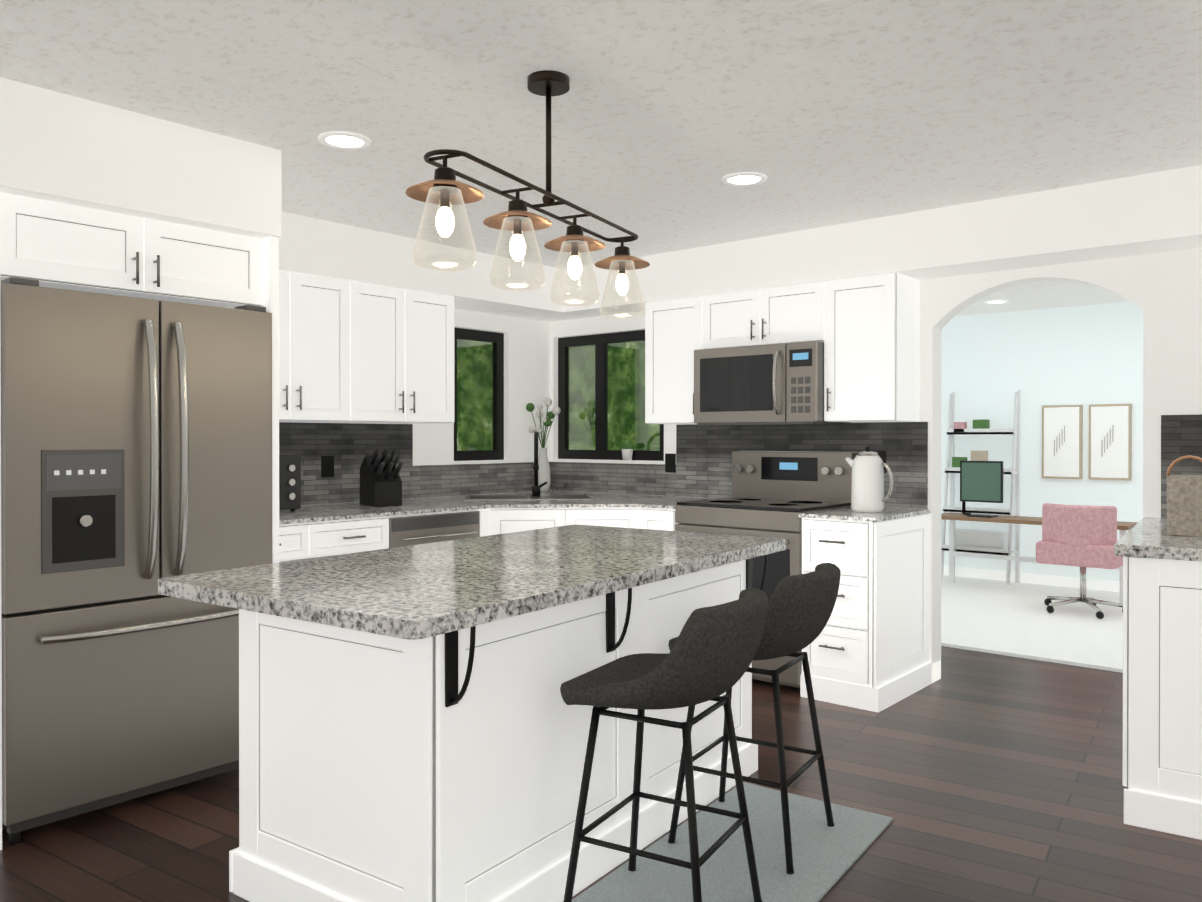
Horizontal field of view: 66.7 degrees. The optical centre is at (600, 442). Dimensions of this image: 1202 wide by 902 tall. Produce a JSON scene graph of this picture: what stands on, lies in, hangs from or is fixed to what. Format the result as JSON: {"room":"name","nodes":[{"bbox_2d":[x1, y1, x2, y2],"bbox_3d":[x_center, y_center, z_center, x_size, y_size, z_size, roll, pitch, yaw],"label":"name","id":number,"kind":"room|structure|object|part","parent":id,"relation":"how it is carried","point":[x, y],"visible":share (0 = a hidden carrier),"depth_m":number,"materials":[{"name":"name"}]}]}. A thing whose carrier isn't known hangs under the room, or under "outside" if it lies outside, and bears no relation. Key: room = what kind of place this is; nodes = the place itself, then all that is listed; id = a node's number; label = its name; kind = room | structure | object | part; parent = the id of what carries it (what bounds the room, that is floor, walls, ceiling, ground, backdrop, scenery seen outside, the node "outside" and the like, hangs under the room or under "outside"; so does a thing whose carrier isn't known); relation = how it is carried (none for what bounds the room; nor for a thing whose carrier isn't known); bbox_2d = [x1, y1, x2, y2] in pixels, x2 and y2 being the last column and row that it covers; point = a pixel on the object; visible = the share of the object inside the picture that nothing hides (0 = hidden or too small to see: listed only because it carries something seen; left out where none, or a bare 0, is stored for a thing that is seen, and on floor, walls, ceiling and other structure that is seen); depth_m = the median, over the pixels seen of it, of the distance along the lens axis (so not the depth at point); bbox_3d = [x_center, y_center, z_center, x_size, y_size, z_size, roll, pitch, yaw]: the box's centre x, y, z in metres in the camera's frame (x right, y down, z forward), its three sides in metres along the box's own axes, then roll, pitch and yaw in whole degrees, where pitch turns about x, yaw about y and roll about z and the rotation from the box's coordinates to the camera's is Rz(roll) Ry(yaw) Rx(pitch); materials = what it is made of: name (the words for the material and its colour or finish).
{"room":"kitchen","nodes":[
{"label":"kitchen","id":0,"kind":"room"},
{"bbox_2d":[300,309,551,504],"bbox_3d":[-1.638,0.058,5.066,0.150,2.370,3.770,0,0,41],"label":"wall","id":1,"kind":"structure","parent":0,"point":[527,342],"depth_m":6.23,"materials":[{"name":"white paint"}]},
{"bbox_2d":[279,270,354,422],"bbox_3d":[-1.679,-0.477,4.622,0.398,0.734,0.691,0,0,41],"label":"upper cabinet","id":2,"kind":"object","parent":1,"relation":"attached to","point":[353,352],"depth_m":4.61,"materials":[{"name":"white wood"}]},
{"bbox_2d":[355,282,453,423],"bbox_3d":[-1.226,-0.479,5.151,0.398,0.734,0.704,0,0,41],"label":"upper cabinet","id":3,"kind":"object","parent":1,"relation":"attached to","point":[404,339],"depth_m":5.01,"materials":[{"name":"white wood"}]},
{"bbox_3d":[-1.288,-0.221,4.746,0.038,0.120,0.781,0,0,41],"label":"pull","id":4,"kind":"part","parent":3,"relation":"part of","materials":[{"name":"grey"}]},
{"bbox_2d":[279,422,550,504],"bbox_3d":[-1.273,0.114,5.414,0.011,0.452,2.828,0,0,41],"label":"backsplash","id":5,"kind":"structure","parent":1,"relation":"attached to","point":[332,454],"depth_m":5.30,"materials":[{"name":"tile"}]},
{"bbox_2d":[454,327,663,460],"bbox_3d":[-0.273,-0.311,5.888,1.084,0.858,0.974,0,0,41],"label":"window","id":6,"kind":"structure","parent":1,"relation":"in","point":[600,342],"depth_m":6.21,"materials":[{"name":"black"}]},
{"bbox_2d":[621,443,632,459],"bbox_3d":[0.173,0.060,6.037,0.080,0.114,0.078,0,0,41],"label":"pot","id":7,"kind":"object","parent":6,"relation":"on","point":[627,451],"visible":1,"depth_m":6.01,"materials":[{"name":"white ceramic"}]},
{"bbox_2d":[0,646,1201,901],"bbox_3d":[0.682,1.284,2.916,9.000,0.060,11.750,0,0,41],"label":"floor","id":8,"kind":"structure","parent":0,"point":[980,776],"depth_m":3.10,"materials":[{"name":"brown wood"}]},
{"bbox_2d":[0,277,272,844],"bbox_3d":[-1.834,0.369,3.393,0.950,1.765,0.890,0,0,41],"label":"fridge","id":9,"kind":"object","parent":8,"relation":"on","point":[136,448],"visible":0.92,"depth_m":3.06,"materials":[{"name":"grey metal"}]},
{"bbox_3d":[-1.677,0.096,2.968,0.002,0.115,0.226,0,0,41],"label":"control panel gray","id":10,"kind":"part","parent":9,"relation":"part of","materials":[{"name":"grey"}]},
{"bbox_2d":[0,192,278,849],"bbox_3d":[-2.033,0.231,3.562,1.263,2.038,0.966,0,0,41],"label":"surround","id":11,"kind":"object","parent":8,"relation":"on","point":[49,244],"visible":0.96,"depth_m":3.17,"materials":[{"name":"white wood"}]},
{"bbox_3d":[-1.575,-0.598,3.167,0.038,0.110,0.081,0,0,41],"label":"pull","id":12,"kind":"part","parent":11,"relation":"part of","materials":[{"name":"grey metal"}]},
{"bbox_2d":[279,538,394,562],"bbox_3d":[-1.621,0.806,4.449,0.740,0.880,0.892,0,0,41],"label":"base cabinet","id":13,"kind":"object","parent":8,"relation":"on","point":[288,551],"depth_m":4.26,"materials":[{"name":"white wood"}]},
{"bbox_2d":[279,490,713,545],"bbox_3d":[-0.684,0.351,4.910,1.562,0.022,2.826,0,0,41],"label":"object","id":14,"kind":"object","parent":13,"relation":"on","point":[321,524],"depth_m":4.96,"materials":[{"name":"grey stone"}]},
{"bbox_2d":[279,453,300,511],"bbox_3d":[-1.752,0.200,4.513,0.377,0.289,0.420,0,0,41],"label":"toaster oven","id":15,"kind":"object","parent":14,"relation":"on","point":[289,481],"visible":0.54,"depth_m":4.52,"materials":[{"name":"grey plastic"}]},
{"bbox_3d":[-1.667,0.191,4.375,0.005,0.210,0.280,0,0,41],"label":"black glass","id":16,"kind":"part","parent":15,"relation":"part of","materials":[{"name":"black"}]},
{"bbox_2d":[360,446,402,506],"bbox_3d":[-1.191,0.181,4.984,0.150,0.323,0.298,0,0,-34],"label":"knife block","id":17,"kind":"object","parent":14,"relation":"on","point":[380,483],"visible":1,"depth_m":4.93,"materials":[{"name":"black wood"}]},
{"bbox_2d":[532,432,546,495],"bbox_3d":[-0.400,0.134,5.790,0.162,0.408,0.192,0,0,41],"label":"faucet","id":18,"kind":"object","parent":14,"relation":"on","point":[535,489],"visible":1,"depth_m":5.77,"materials":[{"name":"black metal"}]},
{"bbox_2d":[526,398,560,491],"bbox_3d":[-0.396,0.013,6.264,0.186,0.646,0.259,0,0,41],"label":"flower vase","id":19,"kind":"object","parent":14,"relation":"on","point":[544,474],"visible":1,"depth_m":6.23,"materials":[{"name":"white ceramic"}]},
{"bbox_3d":[-0.386,-0.182,6.254,0.160,0.256,0.259,0,0,41],"label":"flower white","id":20,"kind":"part","parent":19,"relation":"part of","materials":[{"name":"white plant"}]},
{"bbox_2d":[395,530,478,547],"bbox_3d":[-1.138,0.803,5.014,0.740,0.880,0.596,0,0,41],"label":"dishwasher","id":21,"kind":"object","parent":8,"relation":"on","point":[459,534],"depth_m":4.74,"materials":[{"name":"grey metal"}]},
{"bbox_2d":[229,569,766,901],"bbox_3d":[-0.197,0.829,3.001,1.025,0.849,1.778,0,0,41],"label":"kitchen island","id":22,"kind":"object","parent":8,"relation":"on","point":[414,726],"depth_m":2.38,"materials":[{"name":"white wood"}]},
{"bbox_2d":[158,525,785,648],"bbox_3d":[-0.248,0.383,2.947,1.172,0.040,1.982,0,0,41],"label":"island countertop","id":23,"kind":"structure","parent":22,"relation":"on","point":[382,598],"depth_m":2.50,"materials":[{"name":"grey stone"}]},
{"bbox_2d":[479,522,566,536],"bbox_3d":[-0.434,0.809,5.060,0.313,0.868,0.378,0,0,41],"label":"base cabinet","id":24,"kind":"object","parent":8,"relation":"on","point":[538,525],"depth_m":5.08,"materials":[{"name":"white wood"}]},
{"bbox_2d":[567,514,638,528],"bbox_3d":[0.007,0.809,5.117,0.306,0.868,0.305,0,0,41],"label":"base cabinet","id":25,"kind":"object","parent":8,"relation":"on","point":[616,520],"depth_m":5.11,"materials":[{"name":"white wood"}]},
{"bbox_2d":[639,506,678,530],"bbox_3d":[0.519,0.802,5.303,0.242,0.880,0.668,0,0,41],"label":"base cabinet","id":26,"kind":"object","parent":8,"relation":"on","point":[658,519],"depth_m":5.03,"materials":[{"name":"white wood"}]},
{"bbox_2d":[572,782,892,901],"bbox_3d":[0.051,1.252,2.201,0.548,0.008,2.415,0,0,35],"label":"rug","id":27,"kind":"object","parent":8,"relation":"on","point":[825,857],"visible":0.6,"depth_m":2.76,"materials":[{"name":"grey fabric"}]},
{"bbox_2d":[560,588,767,901],"bbox_3d":[0.174,0.818,2.399,0.514,0.860,0.473,0,0,41],"label":"stool","id":28,"kind":"object","parent":27,"relation":"on","point":[710,655],"visible":1,"depth_m":2.25,"materials":[{"name":"fabric"}]},
{"bbox_2d":[668,563,840,874],"bbox_3d":[0.495,0.815,2.901,0.509,0.860,0.465,0,0,41],"label":"stool","id":29,"kind":"object","parent":27,"relation":"on","point":[800,607],"visible":0.75,"depth_m":2.72,"materials":[{"name":"fabric"}]},
{"bbox_2d":[675,451,856,687],"bbox_3d":[0.877,0.633,4.947,0.754,1.160,0.728,0,0,41],"label":"range","id":30,"kind":"object","parent":8,"relation":"on","point":[774,494],"visible":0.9,"depth_m":4.92,"materials":[{"name":"grey metal"}]},
{"bbox_3d":[0.871,0.528,4.940,0.748,0.890,0.583,0,0,41],"label":"black glass","id":31,"kind":"part","parent":30,"relation":"part of","materials":[{"name":"black glass"}]},
{"bbox_2d":[799,510,931,711],"bbox_3d":[1.343,0.806,4.599,0.400,0.880,0.669,0,0,41],"label":"base cabinet","id":32,"kind":"object","parent":8,"relation":"on","point":[868,648],"depth_m":4.36,"materials":[{"name":"white wood"}]},
{"bbox_2d":[807,507,922,517],"bbox_3d":[1.337,0.355,4.595,0.394,0.018,0.678,0,0,41],"label":"countertop","id":33,"kind":"structure","parent":32,"relation":"on","point":[889,512],"depth_m":4.46,"materials":[{"name":"grey stone"}]},
{"bbox_2d":[845,446,892,512],"bbox_3d":[1.338,0.180,4.567,0.251,0.328,0.160,0,0,41],"label":"kettle","id":34,"kind":"object","parent":33,"relation":"on","point":[867,487],"visible":1,"depth_m":4.51,"materials":[{"name":"white ceramic"}]},
{"bbox_2d":[941,575,1122,672],"bbox_3d":[3.245,1.226,6.402,3.240,0.020,2.780,0,0,41],"label":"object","id":35,"kind":"object","parent":8,"relation":"on","point":[1000,617],"visible":0.44,"depth_m":6.15,"materials":[{"name":"white carpet"}]},
{"bbox_2d":[942,390,1020,584],"bbox_3d":[3.299,0.378,7.968,0.592,1.659,0.304,0,0,41],"label":"ladder shelf","id":36,"kind":"object","parent":35,"relation":"on","point":[985,541],"visible":0.83,"depth_m":7.88,"materials":[{"name":"white wood"},{"name":"black wood"}]},
{"bbox_2d":[952,419,989,466],"bbox_3d":[3.249,0.022,8.031,0.280,0.449,0.130,0,0,41],"label":"decor","id":37,"kind":"object","parent":36,"relation":"on","point":[982,426],"depth_m":7.98,"materials":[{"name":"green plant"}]},
{"bbox_3d":[3.285,0.158,7.936,0.140,0.179,0.030,0,0,41],"label":"frame wood","id":38,"kind":"part","parent":36,"relation":"part of","materials":[{"name":"beige"}]},
{"bbox_2d":[941,512,1137,603],"bbox_3d":[3.458,0.911,7.350,1.450,0.599,0.400,0,0,41],"label":"desk","id":39,"kind":"object","parent":35,"relation":"on","point":[1123,527],"visible":0.48,"depth_m":7.55,"materials":[{"name":"brown wood"}]},
{"bbox_2d":[960,460,1002,517],"bbox_3d":[3.147,0.380,7.548,0.344,0.459,0.160,0,0,41],"label":"monitor","id":40,"kind":"object","parent":39,"relation":"on","point":[981,481],"visible":1,"depth_m":7.51,"materials":[{"name":"black metal"}]},
{"bbox_2d":[1035,503,1123,618],"bbox_3d":[3.475,0.824,6.576,0.568,0.778,0.547,0,0,41],"label":"office chair","id":41,"kind":"object","parent":35,"relation":"on","point":[1082,537],"visible":0.83,"depth_m":6.37,"materials":[{"name":"pink fabric"}]},
{"bbox_2d":[1123,557,1201,839],"bbox_3d":[2.294,0.813,3.309,0.744,0.878,1.217,0,0,41],"label":"base cabinet","id":42,"kind":"object","parent":8,"relation":"on","point":[1162,675],"depth_m":2.95,"materials":[{"name":"white wood"}]},
{"bbox_2d":[1114,517,1201,564],"bbox_3d":[2.305,0.351,3.338,0.767,0.039,1.314,0,0,41],"label":"countertop","id":43,"kind":"structure","parent":42,"relation":"on","point":[1149,540],"depth_m":3.00,"materials":[{"name":"grey stone"}]},
{"bbox_2d":[1166,455,1201,536],"bbox_3d":[2.142,0.188,3.325,0.147,0.285,0.202,0,0,35],"label":"basket","id":44,"kind":"object","parent":43,"relation":"on","point":[1184,505],"visible":1,"depth_m":3.25,"materials":[{"name":"grey wicker"}]},
{"bbox_2d":[0,0,1201,315],"bbox_3d":[0.682,-1.146,2.904,9.000,0.060,11.750,0,0,41],"label":"ceiling","id":45,"kind":"structure","parent":0,"point":[668,116],"depth_m":2.96,"materials":[{"name":"white paint"}]},
{"bbox_2d":[318,131,370,149],"bbox_3d":[-0.946,-1.115,3.376,0.189,0.008,0.189,0,0,35],"label":"recessed light","id":46,"kind":"object","parent":45,"relation":"in","point":[342,140],"depth_m":3.37,"materials":[{"name":"white plastic"}]},
{"bbox_2d":[405,70,649,318],"bbox_3d":[-0.161,-0.780,2.805,0.200,0.672,1.260,0,0,27],"label":"pendant light","id":47,"kind":"object","parent":45,"relation":"hanging from","point":[444,189],"visible":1,"depth_m":2.69,"materials":[{"name":"clear glass"}]},
{"bbox_3d":[-0.161,-0.545,2.806,0.420,0.202,1.192,0,0,41],"label":"shade glass","id":48,"kind":"part","parent":47,"relation":"part of","materials":[{"name":"clear glass"}]},
{"bbox_2d":[0,77,1201,321],"bbox_3d":[-0.084,-0.942,1.040,7.740,0.330,7.920,0,0,41],"label":"soffit","id":49,"kind":"object","parent":45,"relation":"attached to","point":[62,147],"visible":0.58,"depth_m":4.08,"materials":[{"name":"white paint"}]},
{"bbox_2d":[722,172,766,185],"bbox_3d":[0.609,-1.117,3.878,0.189,0.008,0.189,0,0,32],"label":"recessed light","id":50,"kind":"object","parent":45,"relation":"in","point":[740,178],"depth_m":3.87,"materials":[{"name":"white plastic"}]},
{"bbox_2d":[984,300,1008,303],"bbox_3d":[3.189,-1.135,7.372,0.189,0.008,0.189,0,0,35],"label":"recessed light","id":51,"kind":"object","parent":45,"relation":"in","point":[990,301],"depth_m":7.35,"materials":[{"name":"white plastic"}]},
{"bbox_2d":[552,248,1201,682],"bbox_3d":[2.509,0.063,4.098,7.710,2.370,0.150,0,0,41],"label":"wall","id":52,"kind":"structure","parent":0,"point":[1162,290],"depth_m":4.19,"materials":[{"name":"white paint"}]},
{"bbox_2d":[645,296,700,423],"bbox_3d":[0.527,-0.481,5.507,0.417,0.734,0.318,0,0,41],"label":"upper cabinet","id":53,"kind":"object","parent":52,"relation":"attached to","point":[672,327],"depth_m":5.40,"materials":[{"name":"white wood"}]},
{"bbox_2d":[551,422,927,508],"bbox_3d":[0.675,0.113,5.600,2.670,0.452,0.012,0,0,41],"label":"backsplash","id":54,"kind":"structure","parent":52,"relation":"attached to","point":[697,464],"depth_m":5.51,"materials":[{"name":"tile"}]},
{"bbox_2d":[701,281,824,420],"bbox_3d":[0.974,-0.479,5.125,0.762,0.734,0.318,0,0,41],"label":"upper cabinet","id":55,"kind":"object","parent":52,"relation":"attached to","point":[790,313],"depth_m":4.98,"materials":[{"name":"white wood"}]},
{"bbox_2d":[694,341,849,425],"bbox_3d":[0.925,-0.311,5.068,0.756,0.428,0.468,0,0,41],"label":"microwave","id":56,"kind":"object","parent":55,"relation":"attached to","point":[780,384],"visible":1,"depth_m":4.90,"materials":[{"name":"grey metal"}]},
{"bbox_3d":[0.822,-0.329,4.928,0.691,0.315,0.007,0,0,41],"label":"black glass","id":57,"kind":"part","parent":56,"relation":"part of","materials":[{"name":"black glass"}]},
{"bbox_2d":[825,272,919,421],"bbox_3d":[1.408,-0.477,4.754,0.382,0.734,0.318,0,0,41],"label":"upper cabinet","id":58,"kind":"object","parent":52,"relation":"attached to","point":[865,330],"depth_m":4.63,"materials":[{"name":"white wood"}]},
{"bbox_2d":[1161,415,1201,517],"bbox_3d":[2.761,0.114,3.818,0.729,0.469,0.008,0,0,41],"label":"backsplash","id":59,"kind":"structure","parent":52,"relation":"attached to","point":[1181,435],"depth_m":4.01,"materials":[{"name":"tile"}]},
{"bbox_2d":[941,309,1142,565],"bbox_3d":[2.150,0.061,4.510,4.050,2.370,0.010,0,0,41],"label":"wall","id":60,"kind":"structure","parent":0,"point":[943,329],"depth_m":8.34,"materials":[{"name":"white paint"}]},
{"bbox_2d":[945,301,1140,581],"bbox_3d":[4.501,0.047,7.257,4.290,2.370,0.120,0,0,41],"label":"wall","id":61,"kind":"structure","parent":0,"point":[1085,356],"depth_m":7.83,"materials":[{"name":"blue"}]},
{"bbox_2d":[943,566,1118,591],"bbox_3d":[4.457,1.182,7.211,4.050,0.100,0.014,0,0,41],"label":"trim","id":62,"kind":"structure","parent":61,"relation":"attached to","point":[1104,585],"depth_m":7.82,"materials":[{"name":"white"}]},
{"bbox_2d":[1042,405,1082,478],"bbox_3d":[3.877,-0.005,7.689,0.310,0.620,0.032,0,0,41],"label":"picture","id":63,"kind":"object","parent":61,"relation":"attached to","point":[1062,441],"visible":0.98,"depth_m":7.67,"materials":[{"name":"white paper"}]},
{"bbox_2d":[1088,404,1131,480],"bbox_3d":[4.150,-0.004,7.455,0.310,0.620,0.032,0,0,41],"label":"picture","id":64,"kind":"object","parent":61,"relation":"attached to","point":[1110,443],"visible":1,"depth_m":7.44,"materials":[{"name":"white paper"}]},
{"bbox_2d":[1166,455,1201,475],"bbox_3d":[2.142,0.084,3.324,0.146,0.077,0.025,0,0,41],"label":"handle","id":65,"kind":"object","parent":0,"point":[1174,462],"depth_m":3.34,"materials":[{"name":"brown"}]},
{"label":"outside","id":66,"kind":"structure","parent":0,"visible":0},
{"bbox_2d":[457,338,659,450],"bbox_3d":[-0.697,-0.515,6.555,2.600,4.500,5.500,0,0,41],"label":"trees","id":67,"kind":"object","parent":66,"point":[638,380],"depth_m":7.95,"materials":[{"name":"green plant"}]}
]}

